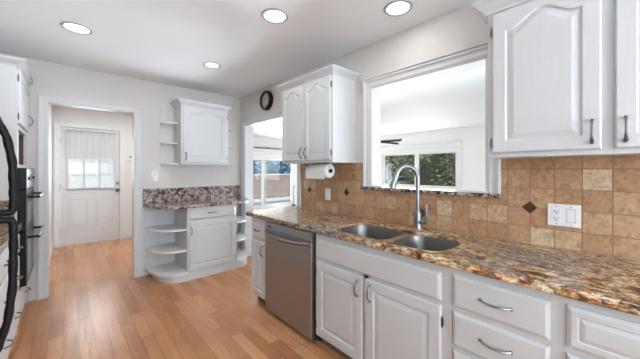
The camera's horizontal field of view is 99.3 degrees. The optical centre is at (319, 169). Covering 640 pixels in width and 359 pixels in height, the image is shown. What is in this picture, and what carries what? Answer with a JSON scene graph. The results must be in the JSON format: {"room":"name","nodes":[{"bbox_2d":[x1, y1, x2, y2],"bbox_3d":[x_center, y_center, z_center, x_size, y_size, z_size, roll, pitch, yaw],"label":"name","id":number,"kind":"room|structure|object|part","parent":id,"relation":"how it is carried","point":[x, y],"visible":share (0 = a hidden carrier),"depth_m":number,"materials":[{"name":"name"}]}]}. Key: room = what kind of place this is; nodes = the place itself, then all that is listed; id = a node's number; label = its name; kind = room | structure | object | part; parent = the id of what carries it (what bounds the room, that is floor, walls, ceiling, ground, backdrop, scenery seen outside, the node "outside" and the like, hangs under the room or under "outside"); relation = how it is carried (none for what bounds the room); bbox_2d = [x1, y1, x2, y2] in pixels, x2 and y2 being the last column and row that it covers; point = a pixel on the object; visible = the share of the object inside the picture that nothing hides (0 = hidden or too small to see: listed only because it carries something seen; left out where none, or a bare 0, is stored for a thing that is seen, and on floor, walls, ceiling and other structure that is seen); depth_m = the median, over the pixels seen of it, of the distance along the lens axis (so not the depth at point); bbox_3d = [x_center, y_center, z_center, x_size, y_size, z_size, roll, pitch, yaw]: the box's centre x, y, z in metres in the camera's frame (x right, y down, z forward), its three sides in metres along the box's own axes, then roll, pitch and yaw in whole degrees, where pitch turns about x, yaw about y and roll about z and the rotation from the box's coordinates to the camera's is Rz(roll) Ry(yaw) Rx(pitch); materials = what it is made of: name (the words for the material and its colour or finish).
{"room":"kitchen","nodes":[
{"label":"kitchen","id":0,"kind":"room"},
{"bbox_2d":[49,105,51,252],"bbox_3d":[-3.799,0.098,3.733,0.100,2.440,2.460,0,0,-43],"label":"wall","id":1,"kind":"structure","parent":0,"point":[50,106],"depth_m":4.24,"materials":[{"name":"paint"}]},
{"bbox_2d":[49,242,52,265],"bbox_3d":[-3.723,1.268,3.735,0.014,0.100,2.360,0,0,-43],"label":"baseboard","id":2,"kind":"structure","parent":1,"relation":"attached to","point":[51,248],"depth_m":4.09,"materials":[{"name":"paint"}]},
{"bbox_2d":[52,105,131,247],"bbox_3d":[-3.819,0.098,5.336,2.050,2.440,0.120,0,0,-43],"label":"wall","id":3,"kind":"structure","parent":0,"point":[59,113],"depth_m":5.09,"materials":[{"name":"paint"}]},
{"bbox_2d":[54,121,124,247],"bbox_3d":[-4.145,0.245,4.939,0.990,2.146,0.019,0,0,-43],"label":"trim","id":4,"kind":"structure","parent":3,"relation":"attached to","point":[57,124],"depth_m":4.71,"materials":[{"name":"paint"}]},
{"bbox_2d":[60,127,119,245],"bbox_3d":[-4.151,0.280,4.939,0.834,2.052,0.115,0,0,-43],"label":"door","id":5,"kind":"structure","parent":3,"relation":"in","point":[86,215],"depth_m":4.90,"materials":[{"name":"paint"}]},
{"bbox_2d":[66,130,114,189],"bbox_3d":[-4.133,-0.173,4.931,0.700,1.037,0.022,0,0,-43],"label":"door curtain","id":6,"kind":"object","parent":5,"relation":"hanging from","point":[90,155],"visible":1,"depth_m":4.91,"materials":[{"name":"fabric"}]},
{"bbox_3d":[-4.163,-0.152,4.964,0.694,1.014,0.042,0,0,-43],"label":"glazing frame","id":7,"kind":"part","parent":5,"relation":"part of","materials":[{"name":"paint"}]},
{"bbox_2d":[0,53,239,301],"bbox_3d":[-2.391,0.098,3.285,2.997,2.440,0.110,0,0,-43],"label":"wall","id":8,"kind":"structure","parent":0,"point":[49,78],"depth_m":3.38,"materials":[{"name":"paint"}]},
{"bbox_2d":[38,93,141,299],"bbox_3d":[-2.577,0.269,3.106,0.895,2.098,0.137,0,0,-43],"label":"trim","id":9,"kind":"structure","parent":8,"relation":"attached to","point":[44,100],"depth_m":2.84,"materials":[{"name":"paint"}]},
{"bbox_2d":[151,171,157,181],"bbox_3d":[-2.097,0.079,3.459,0.076,0.138,0.034,0,0,-43],"label":"light switch","id":10,"kind":"object","parent":8,"relation":"attached to","point":[154,174],"visible":1,"depth_m":3.45,"materials":[{"name":"white plastic"}]},
{"bbox_2d":[160,98,232,164],"bbox_3d":[-1.599,-0.479,3.697,0.939,0.814,0.361,0,0,-43],"label":"upper cabinet","id":11,"kind":"object","parent":8,"relation":"attached to","point":[192,132],"visible":1,"depth_m":3.56,"materials":[{"name":"white paint"}]},
{"bbox_3d":[-2.002,-0.459,3.564,0.164,0.742,0.008,0,0,-43],"label":"panel","id":12,"kind":"part","parent":11,"relation":"part of","materials":[{"name":"paint"}]},
{"bbox_2d":[160,122,177,124],"bbox_3d":[-1.948,-0.600,3.505,0.165,0.016,0.165,0,0,-43],"label":"shelf","id":13,"kind":"object","parent":11,"relation":"attached to","point":[161,123],"depth_m":3.48,"materials":[{"name":"beige paint"}]},
{"bbox_2d":[160,142,177,144],"bbox_3d":[-1.948,-0.342,3.505,0.165,0.016,0.165,0,0,-43],"label":"shelf","id":14,"kind":"object","parent":11,"relation":"attached to","point":[161,143],"depth_m":3.50,"materials":[{"name":"beige paint"}]},
{"bbox_3d":[-1.601,-0.858,3.699,0.700,0.056,0.351,0,0,-43],"label":"crown moulding","id":15,"kind":"part","parent":11,"relation":"part of","materials":[{"name":"white paint"}]},
{"bbox_3d":[-1.506,-0.458,3.598,0.564,0.724,0.018,0,0,-43],"label":"door","id":16,"kind":"part","parent":11,"relation":"part of","materials":[{"name":"white paint"}]},
{"bbox_3d":[-1.435,-0.459,4.090,0.164,0.742,0.008,0,0,-43],"label":"panel","id":17,"kind":"part","parent":11,"relation":"part of","materials":[{"name":"paint"}]},
{"bbox_2d":[7,237,345,358],"bbox_3d":[-1.256,1.368,2.067,3.207,0.100,11.840,0,0,-43],"label":"floor","id":18,"kind":"structure","parent":0,"point":[94,308],"depth_m":2.41,"materials":[{"name":"brown wood"}]},
{"bbox_2d":[0,116,18,351],"bbox_3d":[-1.037,0.458,0.375,0.778,1.720,0.760,0,0,-43],"label":"refrigerator","id":19,"kind":"object","parent":18,"relation":"on","point":[13,243],"visible":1,"depth_m":0.86,"materials":[{"name":"black plastic"}]},
{"bbox_3d":[-1.012,0.401,0.841,0.107,0.507,0.022,0,0,-43],"label":"handle","id":20,"kind":"part","parent":19,"relation":"part of","materials":[{"name":"black plastic"}]},
{"bbox_3d":[-1.011,-0.042,0.842,0.105,0.378,0.022,0,0,-43],"label":"handle","id":21,"kind":"part","parent":19,"relation":"part of","materials":[{"name":"black plastic"}]},
{"bbox_2d":[0,233,22,358],"bbox_3d":[-2.317,0.893,1.645,0.671,0.850,0.924,0,0,-43],"label":"base cabinet","id":22,"kind":"object","parent":18,"relation":"on","point":[4,256],"visible":0.56,"depth_m":1.72,"materials":[{"name":"white paint"}]},
{"bbox_3d":[-1.951,0.802,1.677,0.018,0.248,0.428,0,0,-43],"label":"drawer","id":23,"kind":"part","parent":22,"relation":"part of","materials":[{"name":"white paint"}]},
{"bbox_3d":[-1.951,0.578,1.677,0.018,0.150,0.428,0,0,-43],"label":"drawer","id":24,"kind":"part","parent":22,"relation":"part of","materials":[{"name":"white paint"}]},
{"bbox_3d":[-1.951,1.079,1.677,0.018,0.258,0.428,0,0,-43],"label":"drawer","id":25,"kind":"part","parent":22,"relation":"part of","materials":[{"name":"white paint"}]},
{"bbox_3d":[-1.932,1.079,1.695,0.038,0.015,0.126,0,0,-43],"label":"handle","id":26,"kind":"part","parent":22,"relation":"part of","materials":[{"name":"grey metal"}]},
{"bbox_2d":[0,200,21,253],"bbox_3d":[-2.015,0.353,1.299,0.646,0.230,1.844,0,0,-43],"label":"countertop","id":27,"kind":"structure","parent":22,"relation":"on","point":[4,234],"depth_m":1.96,"materials":[{"name":"orange stone"}]},
{"bbox_3d":[-2.258,1.079,2.009,0.018,0.258,0.428,0,0,-43],"label":"drawer","id":28,"kind":"part","parent":22,"relation":"part of","materials":[{"name":"white paint"}]},
{"bbox_3d":[-2.258,0.802,2.009,0.018,0.248,0.428,0,0,-43],"label":"drawer","id":29,"kind":"part","parent":22,"relation":"part of","materials":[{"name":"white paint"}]},
{"bbox_2d":[0,54,33,334],"bbox_3d":[-2.863,0.215,2.236,0.673,2.206,0.775,0,0,-43],"label":"tall cabinet","id":30,"kind":"object","parent":18,"relation":"on","point":[15,76],"visible":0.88,"depth_m":2.17,"materials":[{"name":"white paint"}]},
{"bbox_3d":[-2.867,-0.860,2.233,0.663,0.056,0.775,0,0,-43],"label":"crown moulding","id":31,"kind":"part","parent":30,"relation":"part of","materials":[{"name":"white paint"}]},
{"bbox_3d":[-2.667,-0.595,2.450,0.018,0.435,0.705,0,0,-43],"label":"door","id":32,"kind":"part","parent":30,"relation":"part of","materials":[{"name":"white paint"}]},
{"bbox_3d":[-2.667,1.095,2.450,0.018,0.215,0.705,0,0,-43],"label":"drawer","id":33,"kind":"part","parent":30,"relation":"part of","materials":[{"name":"white paint"}]},
{"bbox_2d":[17,168,44,286],"bbox_3d":[-2.817,0.469,2.311,0.649,0.969,0.673,0,0,-43],"label":"wall oven","id":34,"kind":"object","parent":30,"relation":"in","point":[25,212],"visible":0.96,"depth_m":2.23,"materials":[{"name":"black metal"}]},
{"bbox_3d":[-2.654,0.074,2.462,0.048,0.174,0.673,0,0,-43],"label":"control panel","id":35,"kind":"part","parent":34,"relation":"part of","materials":[{"name":"black plastic"}]},
{"bbox_3d":[-2.654,0.333,2.462,0.048,0.332,0.673,0,0,-43],"label":"door","id":36,"kind":"part","parent":34,"relation":"part of","materials":[{"name":"black plastic"}]},
{"bbox_3d":[-2.654,0.729,2.462,0.048,0.448,0.673,0,0,-43],"label":"door","id":37,"kind":"part","parent":34,"relation":"part of","materials":[{"name":"black plastic"}]},
{"bbox_3d":[-2.636,0.074,2.478,0.003,0.160,0.657,0,0,-43],"label":"plate","id":38,"kind":"part","parent":34,"relation":"part of","materials":[{"name":"silver metal"}]},
{"bbox_3d":[-2.608,0.227,2.504,0.080,0.022,0.549,0,0,-43],"label":"handle","id":39,"kind":"part","parent":34,"relation":"part of","materials":[{"name":"silver metal"}]},
{"bbox_3d":[-2.608,0.565,2.504,0.080,0.022,0.549,0,0,-43],"label":"handle","id":40,"kind":"part","parent":34,"relation":"part of","materials":[{"name":"silver metal"}]},
{"bbox_2d":[145,204,246,283],"bbox_3d":[-1.533,0.887,3.615,1.243,0.862,0.571,0,0,-43],"label":"base cabinet","id":41,"kind":"object","parent":18,"relation":"on","point":[182,245],"visible":0.98,"depth_m":3.43,"materials":[{"name":"white paint"}]},
{"bbox_3d":[-2.057,0.837,3.512,0.334,0.762,0.010,0,0,-43],"label":"panel","id":42,"kind":"part","parent":41,"relation":"part of","materials":[{"name":"white paint"}]},
{"bbox_2d":[145,242,185,253],"bbox_3d":[-1.895,0.971,3.337,0.335,0.022,0.482,0,0,-43],"label":"shelf","id":43,"kind":"object","parent":41,"relation":"attached to","point":[160,247],"depth_m":3.36,"materials":[{"name":"beige paint"}]},
{"bbox_2d":[145,223,185,232],"bbox_3d":[-1.895,0.719,3.337,0.335,0.022,0.482,0,0,-43],"label":"shelf","id":44,"kind":"object","parent":41,"relation":"attached to","point":[155,227],"depth_m":3.35,"materials":[{"name":"beige paint"}]},
{"bbox_2d":[145,261,187,276],"bbox_3d":[-1.879,1.229,3.320,0.335,0.026,0.529,0,0,-43],"label":"shelf","id":45,"kind":"object","parent":41,"relation":"attached to","point":[165,268],"depth_m":3.32,"materials":[{"name":"beige paint"}]},
{"bbox_2d":[143,185,248,209],"bbox_3d":[-1.538,0.346,3.611,1.284,0.218,0.568,0,0,-43],"label":"countertop","id":46,"kind":"structure","parent":41,"relation":"on","point":[184,197],"depth_m":3.61,"materials":[{"name":"stone"}]},
{"bbox_3d":[-1.351,0.541,3.454,0.586,0.117,0.016,0,0,-43],"label":"drawer","id":47,"kind":"part","parent":41,"relation":"part of","materials":[{"name":"white paint"}]},
{"bbox_3d":[-1.351,0.923,3.454,0.586,0.590,0.016,0,0,-43],"label":"door","id":48,"kind":"part","parent":41,"relation":"part of","materials":[{"name":"white paint"}]},
{"bbox_3d":[-1.372,0.837,4.146,0.284,0.762,0.010,0,0,-43],"label":"panel","id":49,"kind":"part","parent":41,"relation":"part of","materials":[{"name":"white paint"}]},
{"bbox_2d":[236,232,245,241],"bbox_3d":[-1.211,0.971,3.971,0.285,0.022,0.482,0,0,-43],"label":"shelf","id":50,"kind":"object","parent":41,"relation":"attached to","point":[240,236],"depth_m":3.93,"materials":[{"name":"beige paint"}]},
{"bbox_2d":[236,215,245,223],"bbox_3d":[-1.211,0.719,3.971,0.285,0.022,0.482,0,0,-43],"label":"shelf","id":51,"kind":"object","parent":41,"relation":"attached to","point":[239,219],"depth_m":3.89,"materials":[{"name":"beige paint"}]},
{"bbox_2d":[236,248,246,261],"bbox_3d":[-1.195,1.229,3.954,0.285,0.026,0.529,0,0,-43],"label":"shelf","id":52,"kind":"object","parent":41,"relation":"attached to","point":[241,256],"depth_m":3.87,"materials":[{"name":"beige paint"}]},
{"bbox_2d":[252,217,264,302],"bbox_3d":[-0.392,0.893,2.832,0.649,0.850,0.276,0,0,-43],"label":"base cabinet","id":53,"kind":"object","parent":18,"relation":"on","point":[258,225],"visible":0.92,"depth_m":2.63,"materials":[{"name":"white paint"}]},
{"bbox_3d":[-0.597,0.586,2.641,0.018,0.135,0.254,0,0,-43],"label":"drawer","id":54,"kind":"part","parent":53,"relation":"part of","materials":[{"name":"white paint"}]},
{"bbox_2d":[265,221,320,340],"bbox_3d":[-0.095,0.895,2.461,0.667,0.846,0.652,0,0,-43],"label":"dishwasher","id":55,"kind":"object","parent":18,"relation":"on","point":[290,252],"visible":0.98,"depth_m":2.22,"materials":[{"name":"metal"}]},
{"bbox_3d":[-0.309,0.572,2.263,0.084,0.042,0.614,0,0,-43],"label":"handle","id":56,"kind":"part","parent":55,"relation":"part of","materials":[{"name":"silver metal"}]},
{"bbox_3d":[-0.275,0.511,2.295,0.036,0.070,0.652,0,0,-43],"label":"control panel","id":57,"kind":"part","parent":55,"relation":"part of","materials":[{"name":"metal"}]},
{"bbox_2d":[313,233,319,339],"bbox_3d":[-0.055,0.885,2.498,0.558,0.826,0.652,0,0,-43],"label":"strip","id":58,"kind":"object","parent":55,"relation":"in","point":[315,337],"depth_m":2.07,"materials":[{"name":"white wood"}]},
{"bbox_2d":[316,234,445,358],"bbox_3d":[0.494,0.893,1.875,0.649,0.850,0.960,0,0,-43],"label":"base cabinet","id":59,"kind":"object","parent":18,"relation":"on","point":[372,303],"visible":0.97,"depth_m":1.62,"materials":[{"name":"white paint"}]},
{"bbox_3d":[0.122,0.943,1.865,0.018,0.540,0.426,0,0,-43],"label":"door","id":60,"kind":"part","parent":59,"relation":"part of","materials":[{"name":"white paint"}]},
{"bbox_3d":[0.224,0.753,1.718,0.038,0.113,0.016,0,0,-43],"label":"handle","id":61,"kind":"part","parent":59,"relation":"part of","materials":[{"name":"silver metal"}]},
{"bbox_3d":[0.291,0.753,1.644,0.038,0.113,0.016,0,0,-43],"label":"handle","id":62,"kind":"part","parent":59,"relation":"part of","materials":[{"name":"silver metal"}]},
{"bbox_3d":[0.443,0.943,1.519,0.018,0.540,0.462,0,0,-43],"label":"door","id":63,"kind":"part","parent":59,"relation":"part of","materials":[{"name":"white paint"}]},
{"bbox_2d":[246,206,639,315],"bbox_3d":[0.484,0.448,1.907,0.630,0.040,3.060,0,0,-43],"label":"countertop","id":64,"kind":"structure","parent":59,"relation":"on","point":[613,283],"depth_m":1.31,"materials":[{"name":"orange stone"}]},
{"bbox_2d":[338,225,458,250],"bbox_3d":[0.484,0.540,1.822,0.381,0.196,0.802,0,0,-43],"label":"sink","id":65,"kind":"object","parent":64,"relation":"in","point":[413,240],"visible":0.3,"depth_m":1.83,"materials":[{"name":"metal"}]},
{"bbox_3d":[0.363,0.540,1.954,0.364,0.196,0.424,0,0,-43],"label":"bowl","id":66,"kind":"part","parent":65,"relation":"part of","materials":[{"name":"metal"}]},
{"bbox_3d":[0.638,0.540,1.642,0.348,0.196,0.316,0,0,-43],"label":"bowl","id":67,"kind":"part","parent":65,"relation":"part of","materials":[{"name":"metal"}]},
{"bbox_2d":[389,164,427,228],"bbox_3d":[0.637,0.194,1.986,0.271,0.469,0.090,0,0,4],"label":"faucet","id":68,"kind":"object","parent":64,"relation":"on","point":[418,221],"visible":1,"depth_m":1.97,"materials":[{"name":"silver metal"}]},
{"bbox_3d":[0.635,0.134,1.984,0.194,0.349,0.029,0,0,-6],"label":"spout","id":69,"kind":"part","parent":68,"relation":"part of","materials":[{"name":"silver metal"}]},
{"bbox_3d":[0.747,0.325,1.960,0.044,0.144,0.060,0,0,-43],"label":"lever","id":70,"kind":"part","parent":68,"relation":"part of","materials":[{"name":"silver metal"}]},
{"bbox_2d":[446,267,558,358],"bbox_3d":[0.962,0.893,1.370,0.649,0.850,0.418,0,0,-43],"label":"base cabinet","id":71,"kind":"object","parent":18,"relation":"on","point":[487,318],"visible":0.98,"depth_m":1.17,"materials":[{"name":"white paint"}]},
{"bbox_3d":[0.761,0.942,1.175,0.018,0.159,0.358,0,0,-43],"label":"drawer","id":72,"kind":"part","parent":71,"relation":"part of","materials":[{"name":"white paint"}]},
{"bbox_3d":[0.742,0.758,1.159,0.038,0.015,0.131,0,0,-43],"label":"handle","id":73,"kind":"part","parent":71,"relation":"part of","materials":[{"name":"silver metal"}]},
{"bbox_3d":[0.742,0.578,1.159,0.038,0.015,0.131,0,0,-43],"label":"handle","id":74,"kind":"part","parent":71,"relation":"part of","materials":[{"name":"silver metal"}]},
{"bbox_3d":[0.761,0.758,1.175,0.018,0.160,0.358,0,0,-43],"label":"drawer","id":75,"kind":"part","parent":71,"relation":"part of","materials":[{"name":"white paint"}]},
{"bbox_3d":[0.761,0.578,1.175,0.018,0.150,0.358,0,0,-43],"label":"drawer","id":76,"kind":"part","parent":71,"relation":"part of","materials":[{"name":"white paint"}]},
{"bbox_2d":[559,296,639,358],"bbox_3d":[1.307,0.893,0.996,0.651,0.850,0.600,0,0,-43],"label":"base cabinet","id":77,"kind":"object","parent":18,"relation":"on","point":[586,330],"visible":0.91,"depth_m":0.95,"materials":[{"name":"white paint"}]},
{"bbox_3d":[1.103,0.802,0.806,0.019,0.248,0.552,0,0,-43],"label":"drawer","id":78,"kind":"part","parent":77,"relation":"part of","materials":[{"name":"white paint"}]},
{"bbox_2d":[0,0,484,138],"bbox_3d":[0.858,-1.172,4.026,8.970,0.100,11.840,0,0,-43],"label":"ceiling","id":79,"kind":"structure","parent":0,"point":[169,42],"depth_m":2.39,"materials":[{"name":"paint"}]},
{"bbox_2d":[60,21,92,34],"bbox_3d":[-1.923,-1.119,2.152,0.196,0.006,0.196,0,0,-43],"label":"recessed light","id":80,"kind":"object","parent":79,"relation":"in","point":[70,26],"visible":1,"depth_m":2.15,"materials":[{"name":"white glass"}]},
{"bbox_2d":[203,62,219,67],"bbox_3d":[-1.154,-1.119,2.906,0.170,0.006,0.170,0,0,-43],"label":"recessed light","id":81,"kind":"object","parent":79,"relation":"in","point":[207,64],"visible":1,"depth_m":2.90,"materials":[{"name":"white glass"}]},
{"bbox_2d":[261,8,287,23],"bbox_3d":[-0.328,-1.119,1.982,0.196,0.006,0.196,0,0,-43],"label":"recessed light","id":82,"kind":"object","parent":79,"relation":"in","point":[272,15],"visible":1,"depth_m":1.97,"materials":[{"name":"white glass"}]},
{"bbox_2d":[381,139,401,144],"bbox_3d":[1.405,-0.872,6.576,1.280,0.499,1.218,0,0,-43],"label":"ceiling fan","id":83,"kind":"object","parent":79,"relation":"hanging from","point":[392,141],"visible":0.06,"depth_m":6.36,"materials":[{"name":"brown metal"}]},
{"bbox_3d":[1.715,-0.678,6.773,0.560,0.083,0.130,0,0,-25],"label":"blade","id":84,"kind":"part","parent":83,"relation":"part of","materials":[{"name":"brown metal"}]},
{"bbox_3d":[1.629,-0.678,6.335,0.130,0.083,0.560,0,0,-43],"label":"blade","id":85,"kind":"part","parent":83,"relation":"part of","materials":[{"name":"brown metal"}]},
{"bbox_2d":[384,0,412,15],"bbox_3d":[0.540,-1.119,1.884,0.196,0.006,0.196,0,0,-43],"label":"recessed light","id":86,"kind":"object","parent":79,"relation":"in","point":[396,7],"visible":1,"depth_m":1.88,"materials":[{"name":"white glass"}]},
{"bbox_2d":[253,136,281,147],"bbox_3d":[-1.983,0.098,9.341,5.613,2.440,0.120,0,0,-43],"label":"wall","id":87,"kind":"structure","parent":0,"point":[257,141],"depth_m":9.41,"materials":[{"name":"paint"}]},
{"bbox_2d":[253,148,281,160],"bbox_3d":[-1.884,-0.522,9.287,2.600,0.395,0.018,0,0,-43],"label":"window shade","id":88,"kind":"object","parent":87,"relation":"attached to","point":[257,154],"visible":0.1,"depth_m":9.35,"materials":[{"name":"fabric"}]},
{"bbox_2d":[253,146,296,209],"bbox_3d":[-1.943,0.259,9.351,2.796,2.118,0.119,0,0,-43],"label":"door","id":89,"kind":"structure","parent":87,"relation":"in","point":[263,205],"depth_m":9.53,"materials":[{"name":"paint"}]},
{"bbox_3d":[-2.386,0.303,8.980,1.385,1.950,0.035,0,0,-43],"label":"sliding panel","id":90,"kind":"part","parent":89,"relation":"part of","materials":[{"name":"glass"}]},
{"bbox_3d":[-1.507,0.303,9.741,1.370,1.950,0.035,0,0,-43],"label":"fixed panel","id":91,"kind":"part","parent":89,"relation":"part of","materials":[{"name":"glass"}]},
{"bbox_2d":[381,125,484,190],"bbox_3d":[4.041,0.098,7.056,0.120,2.440,11.660,0,0,-43],"label":"wall","id":92,"kind":"structure","parent":0,"point":[473,138],"depth_m":7.15,"materials":[{"name":"paint"}]},
{"bbox_2d":[381,140,462,189],"bbox_3d":[2.903,-0.130,8.197,0.150,1.315,2.640,0,0,-43],"label":"window","id":93,"kind":"structure","parent":92,"relation":"in","point":[446,146],"depth_m":8.00,"materials":[{"name":"paint"}]},
{"bbox_3d":[2.936,-0.012,8.227,0.060,1.020,2.400,0,0,-43],"label":"frame","id":94,"kind":"part","parent":93,"relation":"part of","materials":[{"name":"paint"}]},
{"bbox_2d":[240,0,639,261],"bbox_3d":[1.256,0.098,1.634,0.110,2.440,7.490,0,0,-43],"label":"wall","id":95,"kind":"structure","parent":0,"point":[461,27],"depth_m":2.23,"materials":[{"name":"paint"}]},
{"bbox_2d":[260,90,272,110],"bbox_3d":[-0.723,-0.932,3.645,0.060,0.264,0.264,0,0,-43],"label":"wall clock","id":96,"kind":"object","parent":95,"relation":"attached to","point":[266,99],"visible":1,"depth_m":3.62,"materials":[{"name":"black plastic"}]},
{"bbox_2d":[242,110,300,255],"bbox_3d":[-0.658,0.287,3.698,0.154,2.062,1.435,0,0,-43],"label":"trim","id":97,"kind":"structure","parent":95,"relation":"attached to","point":[247,125],"depth_m":4.15,"materials":[{"name":"paint"}]},
{"bbox_2d":[276,64,359,163],"bbox_3d":[-0.051,-0.477,2.696,0.362,0.821,0.837,0,0,-43],"label":"upper cabinet","id":98,"kind":"object","parent":95,"relation":"attached to","point":[319,106],"visible":1,"depth_m":2.48,"materials":[{"name":"white paint"}]},
{"bbox_3d":[-0.273,-0.456,2.736,0.018,0.733,0.348,0,0,-43],"label":"door","id":99,"kind":"part","parent":98,"relation":"part of","materials":[{"name":"white paint"}]},
{"bbox_3d":[-0.028,-0.456,2.472,0.018,0.733,0.348,0,0,-43],"label":"door","id":100,"kind":"part","parent":98,"relation":"part of","materials":[{"name":"white paint"}]},
{"bbox_3d":[-0.048,-0.860,2.699,0.354,0.056,0.837,0,0,-43],"label":"crown moulding","id":101,"kind":"part","parent":98,"relation":"part of","materials":[{"name":"white paint"}]},
{"bbox_2d":[305,163,334,178],"bbox_3d":[-0.003,0.010,2.672,0.136,0.152,0.316,0,0,-43],"label":"paper towel holder","id":102,"kind":"object","parent":98,"relation":"attached to","point":[313,171],"visible":0.99,"depth_m":2.59,"materials":[{"name":"white paper"}]},
{"bbox_2d":[360,186,500,197],"bbox_3d":[0.797,0.160,2.122,0.180,0.025,1.083,0,0,-43],"label":"window sill","id":103,"kind":"structure","parent":95,"relation":"attached to","point":[384,188],"depth_m":1.96,"materials":[{"name":"stone"}]},
{"bbox_2d":[362,41,500,193],"bbox_3d":[0.801,-0.334,2.115,0.164,0.962,1.082,0,0,-43],"label":"trim","id":104,"kind":"structure","parent":95,"relation":"attached to","point":[475,56],"depth_m":2.15,"materials":[{"name":"paint"}]},
{"bbox_2d":[301,156,639,260],"bbox_3d":[0.772,0.181,2.065,0.014,0.494,2.900,0,0,-43],"label":"backsplash","id":105,"kind":"structure","parent":95,"relation":"attached to","point":[607,189],"depth_m":1.57,"materials":[{"name":"tile"}]},
{"bbox_2d":[325,188,330,199],"bbox_3d":[0.079,0.250,2.799,0.011,0.118,0.076,0,0,-43],"label":"light switch","id":106,"kind":"object","parent":105,"relation":"attached to","point":[327,191],"visible":1,"depth_m":2.79,"materials":[{"name":"white plastic"}]},
{"bbox_2d":[548,203,580,227],"bbox_3d":[1.313,0.245,1.466,0.011,0.120,0.135,0,0,-43],"label":"outlet","id":107,"kind":"object","parent":105,"relation":"attached to","point":[564,215],"visible":1,"depth_m":1.46,"materials":[{"name":"white plastic"}]},
{"bbox_2d":[552,208,559,220],"bbox_3d":[1.292,0.245,1.488,0.004,0.068,0.034,0,0,-43],"label":"receptacle","id":108,"kind":"object","parent":107,"relation":"attached to","point":[555,211],"depth_m":1.49,"materials":[{"name":"white plastic"}]},
{"bbox_2d":[567,210,574,222],"bbox_3d":[1.332,0.245,1.443,0.006,0.066,0.033,0,0,-43],"label":"rocker switch","id":109,"kind":"object","parent":107,"relation":"attached to","point":[570,213],"depth_m":1.44,"materials":[{"name":"white plastic"}]},
{"bbox_2d":[473,0,639,158],"bbox_3d":[1.315,-0.484,1.220,0.366,0.835,1.037,0,0,-43],"label":"upper cabinet","id":110,"kind":"object","parent":95,"relation":"attached to","point":[564,75],"visible":1,"depth_m":1.24,"materials":[{"name":"white paint"}]},
{"bbox_3d":[1.315,-0.867,1.220,0.366,0.070,1.037,0,0,-43],"label":"crown moulding","id":111,"kind":"part","parent":110,"relation":"part of","materials":[{"name":"white paint"}]},
{"bbox_3d":[1.057,-0.457,1.301,0.018,0.735,0.404,0,0,-43],"label":"door","id":112,"kind":"part","parent":110,"relation":"part of","materials":[{"name":"white paint"}]},
{"bbox_3d":[1.156,-0.165,1.157,0.036,0.108,0.015,0,0,-43],"label":"handle","id":113,"kind":"part","parent":110,"relation":"part of","materials":[{"name":"silver metal"}]},
{"bbox_3d":[1.222,-0.165,1.086,0.036,0.108,0.015,0,0,-43],"label":"handle","id":114,"kind":"part","parent":110,"relation":"part of","materials":[{"name":"silver metal"}]},
{"bbox_3d":[1.367,-0.457,0.966,0.018,0.735,0.432,0,0,-43],"label":"door","id":115,"kind":"part","parent":110,"relation":"part of","materials":[{"name":"white paint"}]},
{"label":"outside","id":116,"kind":"structure","parent":0,"visible":0},
{"bbox_2d":[253,183,454,204],"bbox_3d":[2.686,1.448,14.758,36.000,0.140,42.000,0,0,-43],"label":"ground","id":117,"kind":"structure","parent":116,"point":[271,200],"depth_m":12.29,"materials":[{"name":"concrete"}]},
{"bbox_2d":[253,160,260,173],"bbox_3d":[-3.908,0.166,14.642,1.663,2.435,1.749,0,0,-43],"label":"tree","id":118,"kind":"object","parent":117,"relation":"on","point":[256,168],"visible":0.15,"depth_m":14.45,"materials":[{"name":"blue plant"}]},
{"bbox_2d":[253,174,290,198],"bbox_3d":[-1.971,0.793,13.899,9.040,1.170,0.170,0,0,-43],"label":"fence","id":119,"kind":"object","parent":117,"relation":"on","point":[274,186],"visible":0.08,"depth_m":13.52,"materials":[{"name":"white paint"}]},
{"bbox_3d":[-1.971,0.226,13.899,9.040,0.035,0.170,0,0,-43],"label":"cap rail","id":120,"kind":"part","parent":119,"relation":"part of","materials":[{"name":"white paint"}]},
{"bbox_2d":[260,154,290,191],"bbox_3d":[-2.661,0.088,16.104,2.001,2.592,1.986,0,0,-43],"label":"tree","id":121,"kind":"object","parent":117,"relation":"on","point":[272,167],"visible":0.43,"depth_m":15.55,"materials":[{"name":"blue plant"}]},
{"bbox_2d":[386,155,406,183],"bbox_3d":[3.264,-0.241,13.102,2.065,3.313,2.076,0,0,-43],"label":"shrub","id":122,"kind":"object","parent":117,"relation":"on","point":[390,159],"visible":0.23,"depth_m":12.64,"materials":[{"name":"green plant"}]},
{"bbox_2d":[386,164,406,183],"bbox_3d":[2.645,0.520,10.801,1.559,1.716,1.689,0,0,7],"label":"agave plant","id":123,"kind":"object","parent":117,"relation":"on","point":[388,181],"visible":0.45,"depth_m":10.65,"materials":[{"name":"green plant"}]},
{"bbox_2d":[388,155,442,184],"bbox_3d":[5.398,-0.470,15.375,3.600,4.038,3.593,0,0,-43],"label":"shrub","id":124,"kind":"object","parent":117,"relation":"on","point":[413,155],"visible":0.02,"depth_m":14.69,"materials":[{"name":"green plant"}]},
{"bbox_2d":[401,153,442,185],"bbox_3d":[4.286,-0.118,11.410,1.776,3.101,1.817,0,0,-43],"label":"shrub","id":125,"kind":"object","parent":117,"relation":"on","point":[423,180],"visible":0.35,"depth_m":11.16,"materials":[{"name":"green plant"}]},
{"bbox_2d":[426,153,455,185],"bbox_3d":[4.490,-0.120,9.697,1.436,3.005,1.404,0,0,-43],"label":"shrub","id":126,"kind":"object","parent":117,"relation":"on","point":[444,177],"visible":0.44,"depth_m":9.50,"materials":[{"name":"green plant"}]}
]}

